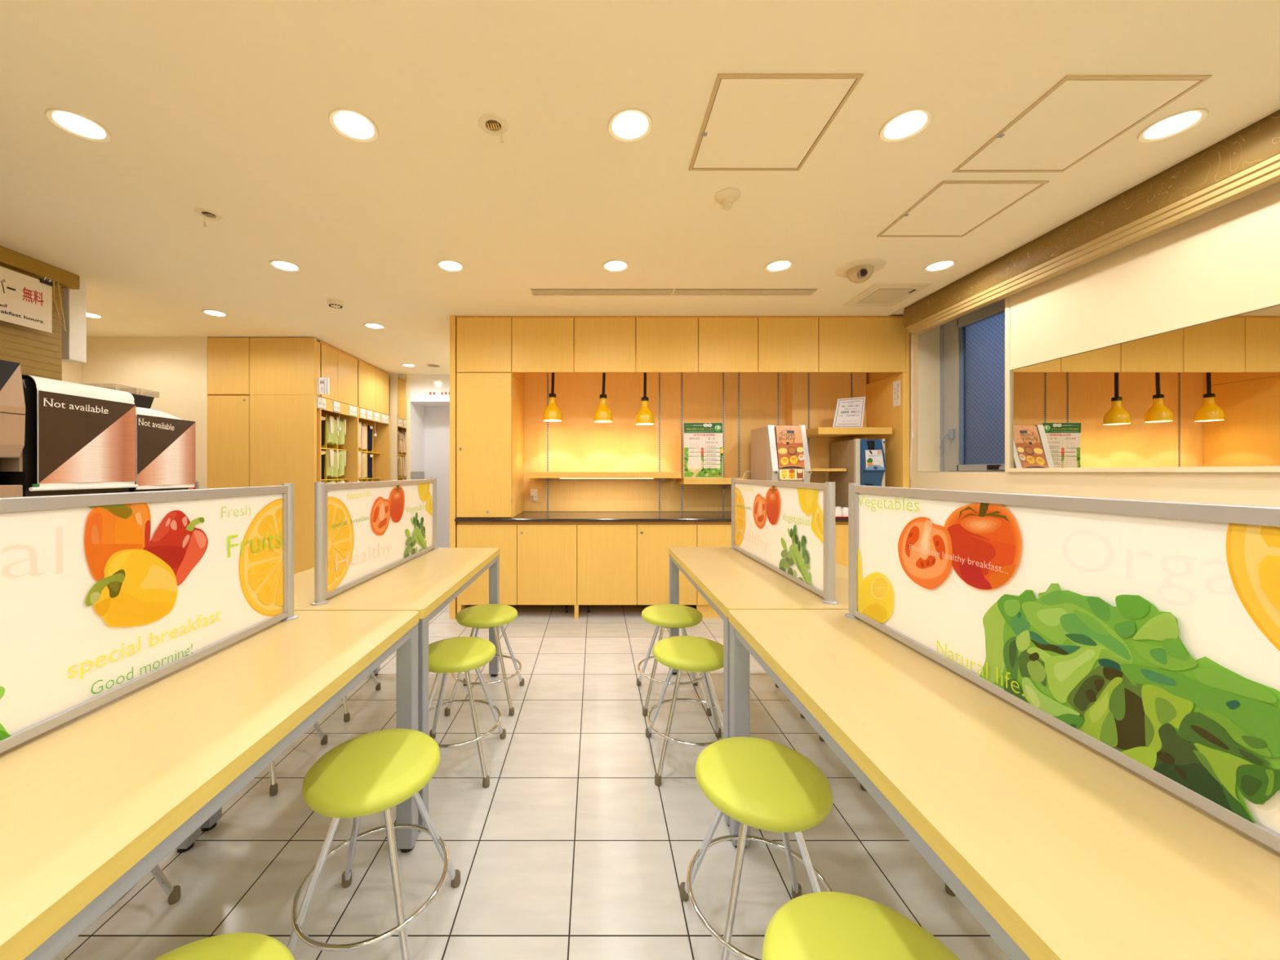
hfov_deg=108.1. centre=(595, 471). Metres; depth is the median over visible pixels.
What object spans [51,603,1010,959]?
floor
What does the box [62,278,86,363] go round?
trim
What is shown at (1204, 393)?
mirror glass
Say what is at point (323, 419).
folded nightwear
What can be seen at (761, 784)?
stool
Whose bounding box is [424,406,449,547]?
door
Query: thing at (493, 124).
emergency light
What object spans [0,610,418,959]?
table
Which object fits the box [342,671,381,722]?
stool
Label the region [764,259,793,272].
recessed light
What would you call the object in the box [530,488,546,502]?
wall socket
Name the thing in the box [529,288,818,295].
ceiling vent
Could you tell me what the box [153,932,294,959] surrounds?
stool
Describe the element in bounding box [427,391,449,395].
indicator
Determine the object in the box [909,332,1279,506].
wall
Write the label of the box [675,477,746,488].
shelf
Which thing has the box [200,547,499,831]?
table
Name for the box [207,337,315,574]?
tall cabinet
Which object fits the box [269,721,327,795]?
stool
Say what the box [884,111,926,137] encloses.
diffuser
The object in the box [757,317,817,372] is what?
upper cabinet
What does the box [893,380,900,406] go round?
paper slip
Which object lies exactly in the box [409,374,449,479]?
trim
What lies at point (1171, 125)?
diffuser
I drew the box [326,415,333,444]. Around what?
folded nightwear
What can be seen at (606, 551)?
base cabinet
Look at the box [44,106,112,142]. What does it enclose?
recessed light
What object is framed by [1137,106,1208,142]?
recessed light
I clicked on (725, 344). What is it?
upper cabinet
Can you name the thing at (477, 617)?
stool
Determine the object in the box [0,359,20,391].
print
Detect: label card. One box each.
[317,396,325,408]
[333,400,340,412]
[348,404,356,416]
[360,408,365,418]
[366,409,372,420]
[373,412,379,422]
[381,413,388,423]
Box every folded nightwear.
[321,416,325,445]
[321,450,325,479]
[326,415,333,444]
[326,448,333,477]
[326,480,335,483]
[328,417,338,444]
[333,449,338,477]
[337,417,346,444]
[337,450,346,476]
[358,422,360,448]
[358,451,360,477]
[361,422,366,449]
[361,452,366,478]
[367,425,373,450]
[367,453,373,477]
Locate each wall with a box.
[62,361,80,383]
[80,337,209,488]
[390,374,410,480]
[524,511,731,511]
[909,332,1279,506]
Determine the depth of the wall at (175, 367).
4.22 m
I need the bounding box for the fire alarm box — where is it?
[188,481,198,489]
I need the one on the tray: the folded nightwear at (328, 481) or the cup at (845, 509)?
the cup at (845, 509)
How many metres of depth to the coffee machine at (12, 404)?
2.06 m
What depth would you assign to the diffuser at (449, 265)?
2.76 m
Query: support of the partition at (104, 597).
on the table at (91, 803)
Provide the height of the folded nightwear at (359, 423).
0.303 m
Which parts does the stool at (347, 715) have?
leg, leg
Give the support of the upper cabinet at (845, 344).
attached to the ceiling
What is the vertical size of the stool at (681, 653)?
0.452 m
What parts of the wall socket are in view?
plate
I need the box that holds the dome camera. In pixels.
[835,257,886,283]
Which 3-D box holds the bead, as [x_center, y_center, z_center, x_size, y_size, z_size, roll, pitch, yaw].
[-2.600,-0.498,4.700,0.036,0.172,0.036,0,0,-37]
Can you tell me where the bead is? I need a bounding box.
[337,413,341,431]
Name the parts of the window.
handle, sash, pane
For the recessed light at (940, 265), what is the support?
in the ceiling
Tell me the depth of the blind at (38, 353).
2.71 m
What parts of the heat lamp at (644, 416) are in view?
lamp shade, cord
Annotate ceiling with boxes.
[0,0,1279,375]
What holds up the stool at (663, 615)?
on the floor
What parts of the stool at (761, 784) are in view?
leg, leg, seat, leg, leg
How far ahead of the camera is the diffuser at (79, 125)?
1.64 m
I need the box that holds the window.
[917,297,1004,471]
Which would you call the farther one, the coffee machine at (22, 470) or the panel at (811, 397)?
the panel at (811, 397)
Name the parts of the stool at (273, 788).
leg, leg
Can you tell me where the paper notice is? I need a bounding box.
[832,396,865,426]
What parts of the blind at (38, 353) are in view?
pull cord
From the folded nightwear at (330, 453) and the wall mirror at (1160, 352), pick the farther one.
the folded nightwear at (330, 453)
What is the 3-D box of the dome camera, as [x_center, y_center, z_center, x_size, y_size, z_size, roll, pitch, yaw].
[1.600,-1.187,2.800,0.270,0.086,0.270,0,0,0]
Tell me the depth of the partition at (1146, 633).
0.73 m
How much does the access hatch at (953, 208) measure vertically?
0.006 m
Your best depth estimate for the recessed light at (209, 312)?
3.59 m
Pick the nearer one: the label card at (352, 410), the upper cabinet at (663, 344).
the upper cabinet at (663, 344)
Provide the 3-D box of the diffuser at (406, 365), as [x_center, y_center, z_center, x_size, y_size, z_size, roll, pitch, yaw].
[-2.160,-1.228,5.350,0.124,0.001,0.124,0,0,0]
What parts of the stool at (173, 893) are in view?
leg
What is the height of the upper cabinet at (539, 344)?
0.428 m
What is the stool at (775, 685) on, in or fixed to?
on the floor
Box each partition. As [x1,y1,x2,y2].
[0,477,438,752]
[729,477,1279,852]
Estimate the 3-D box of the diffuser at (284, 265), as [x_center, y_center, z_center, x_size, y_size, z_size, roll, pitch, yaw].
[-1.852,-1.228,2.764,0.124,0.001,0.124,0,0,0]
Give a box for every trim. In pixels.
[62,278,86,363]
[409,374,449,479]
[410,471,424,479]
[888,106,1279,315]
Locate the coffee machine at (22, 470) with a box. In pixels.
[0,376,128,497]
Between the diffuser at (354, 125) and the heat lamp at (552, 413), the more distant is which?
the heat lamp at (552, 413)
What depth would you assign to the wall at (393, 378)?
5.86 m
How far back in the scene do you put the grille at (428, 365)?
5.33 m
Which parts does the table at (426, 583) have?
leg, leg, leg, frame, leg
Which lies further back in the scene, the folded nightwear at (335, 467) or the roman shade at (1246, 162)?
the folded nightwear at (335, 467)
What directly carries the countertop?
on the base cabinet at (503, 535)
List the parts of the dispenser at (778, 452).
rail, panel, rail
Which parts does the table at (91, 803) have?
leg, leg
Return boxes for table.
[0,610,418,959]
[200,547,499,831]
[668,546,848,826]
[728,609,1279,959]
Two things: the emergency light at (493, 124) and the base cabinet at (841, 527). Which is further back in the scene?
the base cabinet at (841, 527)
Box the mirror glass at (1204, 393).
[1011,304,1279,468]
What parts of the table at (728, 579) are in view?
leg, frame, leg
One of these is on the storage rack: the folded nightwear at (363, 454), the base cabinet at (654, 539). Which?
the folded nightwear at (363, 454)
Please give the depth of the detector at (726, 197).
2.04 m
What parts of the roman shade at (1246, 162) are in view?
pull chain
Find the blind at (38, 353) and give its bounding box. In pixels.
[0,245,79,380]
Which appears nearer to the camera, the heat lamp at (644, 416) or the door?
the heat lamp at (644, 416)
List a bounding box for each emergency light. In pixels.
[194,207,222,227]
[477,112,508,143]
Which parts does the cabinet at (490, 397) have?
door, door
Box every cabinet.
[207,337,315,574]
[456,317,524,518]
[457,521,517,613]
[511,317,574,372]
[517,521,577,613]
[573,317,635,372]
[574,521,636,618]
[635,317,697,372]
[636,521,697,604]
[696,521,731,617]
[697,317,757,372]
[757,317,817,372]
[817,317,905,372]
[835,521,848,567]
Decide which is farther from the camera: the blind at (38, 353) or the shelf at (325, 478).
the shelf at (325, 478)
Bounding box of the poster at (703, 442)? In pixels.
[683,422,723,477]
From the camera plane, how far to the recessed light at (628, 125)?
1.64 m
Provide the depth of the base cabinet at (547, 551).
3.65 m
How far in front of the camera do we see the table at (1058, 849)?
0.60 m
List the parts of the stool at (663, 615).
leg, leg, seat, leg, leg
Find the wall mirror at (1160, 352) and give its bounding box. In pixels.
[1004,182,1279,471]
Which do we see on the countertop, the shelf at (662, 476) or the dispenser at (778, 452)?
the dispenser at (778, 452)
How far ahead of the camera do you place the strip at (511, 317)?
3.65 m
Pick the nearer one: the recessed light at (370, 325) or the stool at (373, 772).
the stool at (373, 772)
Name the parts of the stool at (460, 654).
leg, leg, seat, leg, leg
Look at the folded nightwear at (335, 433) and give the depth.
4.75 m
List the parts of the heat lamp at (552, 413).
lamp shade, cord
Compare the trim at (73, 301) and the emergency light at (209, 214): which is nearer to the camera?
the emergency light at (209, 214)
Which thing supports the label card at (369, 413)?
attached to the storage rack
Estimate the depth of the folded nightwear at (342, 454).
4.86 m
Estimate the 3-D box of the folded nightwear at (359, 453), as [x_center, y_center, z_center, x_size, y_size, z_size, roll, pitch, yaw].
[-2.700,-0.078,5.220,0.095,0.297,0.117,0,0,0]
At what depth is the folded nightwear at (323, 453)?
4.52 m
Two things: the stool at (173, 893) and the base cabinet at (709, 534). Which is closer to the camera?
the stool at (173, 893)
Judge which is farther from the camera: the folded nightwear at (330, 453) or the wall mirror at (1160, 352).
the folded nightwear at (330, 453)
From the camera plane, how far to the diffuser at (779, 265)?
2.76 m
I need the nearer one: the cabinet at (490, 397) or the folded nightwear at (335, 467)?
the cabinet at (490, 397)
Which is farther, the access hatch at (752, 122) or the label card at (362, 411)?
the label card at (362, 411)
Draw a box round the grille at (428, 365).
[427,364,439,366]
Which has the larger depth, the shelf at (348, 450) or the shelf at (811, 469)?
the shelf at (348, 450)
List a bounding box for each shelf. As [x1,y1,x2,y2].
[321,447,381,453]
[321,477,381,480]
[527,471,681,483]
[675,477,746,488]
[805,426,892,437]
[810,468,846,471]
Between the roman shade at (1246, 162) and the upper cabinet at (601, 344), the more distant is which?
the upper cabinet at (601, 344)
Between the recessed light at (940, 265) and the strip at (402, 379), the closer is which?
the recessed light at (940, 265)
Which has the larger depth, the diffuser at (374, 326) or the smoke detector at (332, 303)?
the diffuser at (374, 326)
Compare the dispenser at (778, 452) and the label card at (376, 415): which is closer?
the dispenser at (778, 452)
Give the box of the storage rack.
[315,337,390,483]
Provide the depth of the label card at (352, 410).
4.88 m
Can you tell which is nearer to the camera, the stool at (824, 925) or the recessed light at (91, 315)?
the stool at (824, 925)
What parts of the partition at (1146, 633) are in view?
post, printed panel, post, post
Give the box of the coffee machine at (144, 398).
[81,383,188,492]
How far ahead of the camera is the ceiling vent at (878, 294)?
3.18 m
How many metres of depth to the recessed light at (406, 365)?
5.35 m
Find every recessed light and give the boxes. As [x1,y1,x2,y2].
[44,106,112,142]
[86,311,103,319]
[201,309,227,317]
[268,259,301,272]
[328,106,378,142]
[364,322,384,329]
[400,363,415,367]
[436,259,464,272]
[602,259,629,272]
[607,106,653,142]
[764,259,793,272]
[878,106,933,142]
[923,259,956,272]
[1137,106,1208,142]
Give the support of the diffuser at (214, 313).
attached to the recessed light at (209, 312)
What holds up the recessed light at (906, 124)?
in the ceiling
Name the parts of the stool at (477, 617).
leg, leg, seat, leg, leg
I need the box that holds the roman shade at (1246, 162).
[902,109,1279,479]
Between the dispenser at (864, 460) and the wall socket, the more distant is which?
the wall socket
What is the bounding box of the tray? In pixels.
[835,516,848,518]
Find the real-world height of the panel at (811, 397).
1.317 m
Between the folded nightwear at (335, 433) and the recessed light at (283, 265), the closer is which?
the recessed light at (283, 265)
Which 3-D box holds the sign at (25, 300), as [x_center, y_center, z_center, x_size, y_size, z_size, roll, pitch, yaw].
[-3.196,-0.971,2.423,0.024,0.312,0.606,0,0,0]
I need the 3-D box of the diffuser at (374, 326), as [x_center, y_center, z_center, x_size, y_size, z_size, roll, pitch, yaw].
[-1.865,-1.228,3.905,0.124,0.001,0.124,0,0,0]
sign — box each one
[0,266,53,333]
[316,377,328,394]
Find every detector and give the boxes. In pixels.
[327,298,343,308]
[714,187,740,210]
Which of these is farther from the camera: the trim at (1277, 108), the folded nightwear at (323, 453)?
the folded nightwear at (323, 453)
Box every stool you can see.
[102,864,180,915]
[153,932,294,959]
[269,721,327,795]
[286,728,460,959]
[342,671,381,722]
[428,636,506,788]
[444,604,524,716]
[636,604,711,716]
[645,635,723,786]
[679,737,833,959]
[761,891,959,959]
[774,683,804,718]
[819,735,866,791]
[945,883,955,896]
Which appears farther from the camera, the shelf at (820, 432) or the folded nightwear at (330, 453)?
the folded nightwear at (330, 453)
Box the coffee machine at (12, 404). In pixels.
[0,359,25,497]
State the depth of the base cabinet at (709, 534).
3.65 m
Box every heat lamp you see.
[542,372,561,422]
[594,372,612,422]
[635,372,653,425]
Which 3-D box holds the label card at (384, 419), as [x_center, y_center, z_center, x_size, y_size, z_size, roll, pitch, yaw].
[-2.565,-0.642,5.640,0.005,0.100,0.180,0,0,0]
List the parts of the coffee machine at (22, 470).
trim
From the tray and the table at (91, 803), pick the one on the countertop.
the tray
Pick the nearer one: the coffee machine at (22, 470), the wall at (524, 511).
the coffee machine at (22, 470)
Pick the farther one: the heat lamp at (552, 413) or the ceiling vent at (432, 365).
the ceiling vent at (432, 365)
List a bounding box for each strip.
[397,374,406,479]
[456,315,903,318]
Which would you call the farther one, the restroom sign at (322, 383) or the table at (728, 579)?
the restroom sign at (322, 383)
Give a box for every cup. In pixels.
[835,506,843,516]
[841,506,848,516]
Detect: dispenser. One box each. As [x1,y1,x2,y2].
[742,424,811,482]
[831,438,885,507]
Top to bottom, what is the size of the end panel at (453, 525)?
2.389 m
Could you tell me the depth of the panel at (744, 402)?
4.28 m
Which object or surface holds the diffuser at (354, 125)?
attached to the recessed light at (352, 124)
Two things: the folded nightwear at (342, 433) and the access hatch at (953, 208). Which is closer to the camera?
the access hatch at (953, 208)
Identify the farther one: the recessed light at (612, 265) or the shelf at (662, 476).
the shelf at (662, 476)
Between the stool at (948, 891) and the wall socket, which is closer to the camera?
the stool at (948, 891)
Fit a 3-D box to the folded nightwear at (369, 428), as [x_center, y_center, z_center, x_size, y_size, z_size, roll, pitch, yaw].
[-2.700,-0.398,5.490,0.095,0.299,0.115,0,0,0]
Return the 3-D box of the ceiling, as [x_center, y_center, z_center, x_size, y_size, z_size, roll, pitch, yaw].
[-0.950,-1.280,2.150,7.900,0.100,8.900,0,0,0]
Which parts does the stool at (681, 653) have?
leg, leg, seat, leg, leg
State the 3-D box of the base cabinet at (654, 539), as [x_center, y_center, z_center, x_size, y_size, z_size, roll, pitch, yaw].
[0.565,0.779,3.962,0.472,0.762,0.637,0,0,0]
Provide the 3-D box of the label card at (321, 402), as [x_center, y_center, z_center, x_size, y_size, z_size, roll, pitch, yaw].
[-2.565,-0.642,4.335,0.005,0.100,0.130,0,0,0]
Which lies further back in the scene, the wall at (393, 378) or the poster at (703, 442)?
the wall at (393, 378)
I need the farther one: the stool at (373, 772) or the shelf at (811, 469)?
the shelf at (811, 469)
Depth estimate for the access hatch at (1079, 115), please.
1.61 m
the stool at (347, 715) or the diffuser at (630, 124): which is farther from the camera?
the stool at (347, 715)
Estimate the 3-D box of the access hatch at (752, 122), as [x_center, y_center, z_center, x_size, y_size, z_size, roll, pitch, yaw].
[0.604,-1.227,1.657,0.450,0.006,0.455,0,0,0]
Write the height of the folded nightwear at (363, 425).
0.312 m
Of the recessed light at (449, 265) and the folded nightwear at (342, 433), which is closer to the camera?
the recessed light at (449, 265)
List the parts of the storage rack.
upright panel, door, upright panel, door, label rail, cornice, door, upright panel, door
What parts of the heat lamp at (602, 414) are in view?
lamp shade, cord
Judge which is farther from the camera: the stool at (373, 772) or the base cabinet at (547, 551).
the base cabinet at (547, 551)
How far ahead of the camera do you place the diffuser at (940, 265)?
2.76 m
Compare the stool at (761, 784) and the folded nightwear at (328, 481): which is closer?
the stool at (761, 784)
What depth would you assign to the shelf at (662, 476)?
3.90 m
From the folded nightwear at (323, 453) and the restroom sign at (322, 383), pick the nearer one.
the restroom sign at (322, 383)
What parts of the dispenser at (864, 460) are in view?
rail, rail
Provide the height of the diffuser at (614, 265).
0.001 m
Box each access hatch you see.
[688,73,863,170]
[876,180,1048,236]
[952,75,1211,172]
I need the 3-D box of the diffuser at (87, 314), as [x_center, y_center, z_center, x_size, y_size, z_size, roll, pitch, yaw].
[-3.970,-1.228,3.630,0.124,0.001,0.124,0,0,0]
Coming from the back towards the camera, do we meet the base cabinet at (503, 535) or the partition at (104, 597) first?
the base cabinet at (503, 535)
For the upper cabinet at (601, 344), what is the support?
attached to the ceiling
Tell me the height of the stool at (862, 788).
0.452 m
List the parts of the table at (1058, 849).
leg, frame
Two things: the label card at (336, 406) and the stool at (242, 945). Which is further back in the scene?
the label card at (336, 406)
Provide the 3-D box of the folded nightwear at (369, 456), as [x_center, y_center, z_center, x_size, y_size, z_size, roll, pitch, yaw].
[-2.700,-0.061,5.490,0.095,0.302,0.116,0,0,0]
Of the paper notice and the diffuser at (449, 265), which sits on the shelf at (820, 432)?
the paper notice
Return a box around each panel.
[449,315,467,618]
[524,368,786,511]
[786,372,866,483]
[866,328,909,488]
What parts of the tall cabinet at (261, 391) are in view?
door, door, panel, panel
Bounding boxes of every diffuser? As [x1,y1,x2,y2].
[53,111,105,137]
[86,312,100,317]
[204,310,225,315]
[272,261,297,270]
[333,111,373,137]
[366,324,382,328]
[403,364,413,366]
[440,261,461,270]
[605,261,626,270]
[613,111,647,137]
[768,261,790,270]
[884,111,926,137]
[927,261,952,270]
[1144,111,1199,137]
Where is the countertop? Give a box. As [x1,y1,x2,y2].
[454,511,848,521]
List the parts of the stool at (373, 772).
leg, leg, seat, leg, leg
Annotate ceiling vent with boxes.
[426,363,441,367]
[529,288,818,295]
[842,283,931,306]
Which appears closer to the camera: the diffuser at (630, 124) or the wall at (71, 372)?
the diffuser at (630, 124)
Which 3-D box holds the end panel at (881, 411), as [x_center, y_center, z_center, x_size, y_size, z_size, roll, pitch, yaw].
[2.451,-0.035,3.990,0.053,2.389,0.680,0,0,0]
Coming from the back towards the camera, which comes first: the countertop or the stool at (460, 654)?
the countertop
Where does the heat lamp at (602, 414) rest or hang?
hanging from the upper cabinet at (601, 344)
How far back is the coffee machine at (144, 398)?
2.84 m
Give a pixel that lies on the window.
(961, 361)
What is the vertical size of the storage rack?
2.384 m
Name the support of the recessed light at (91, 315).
in the ceiling

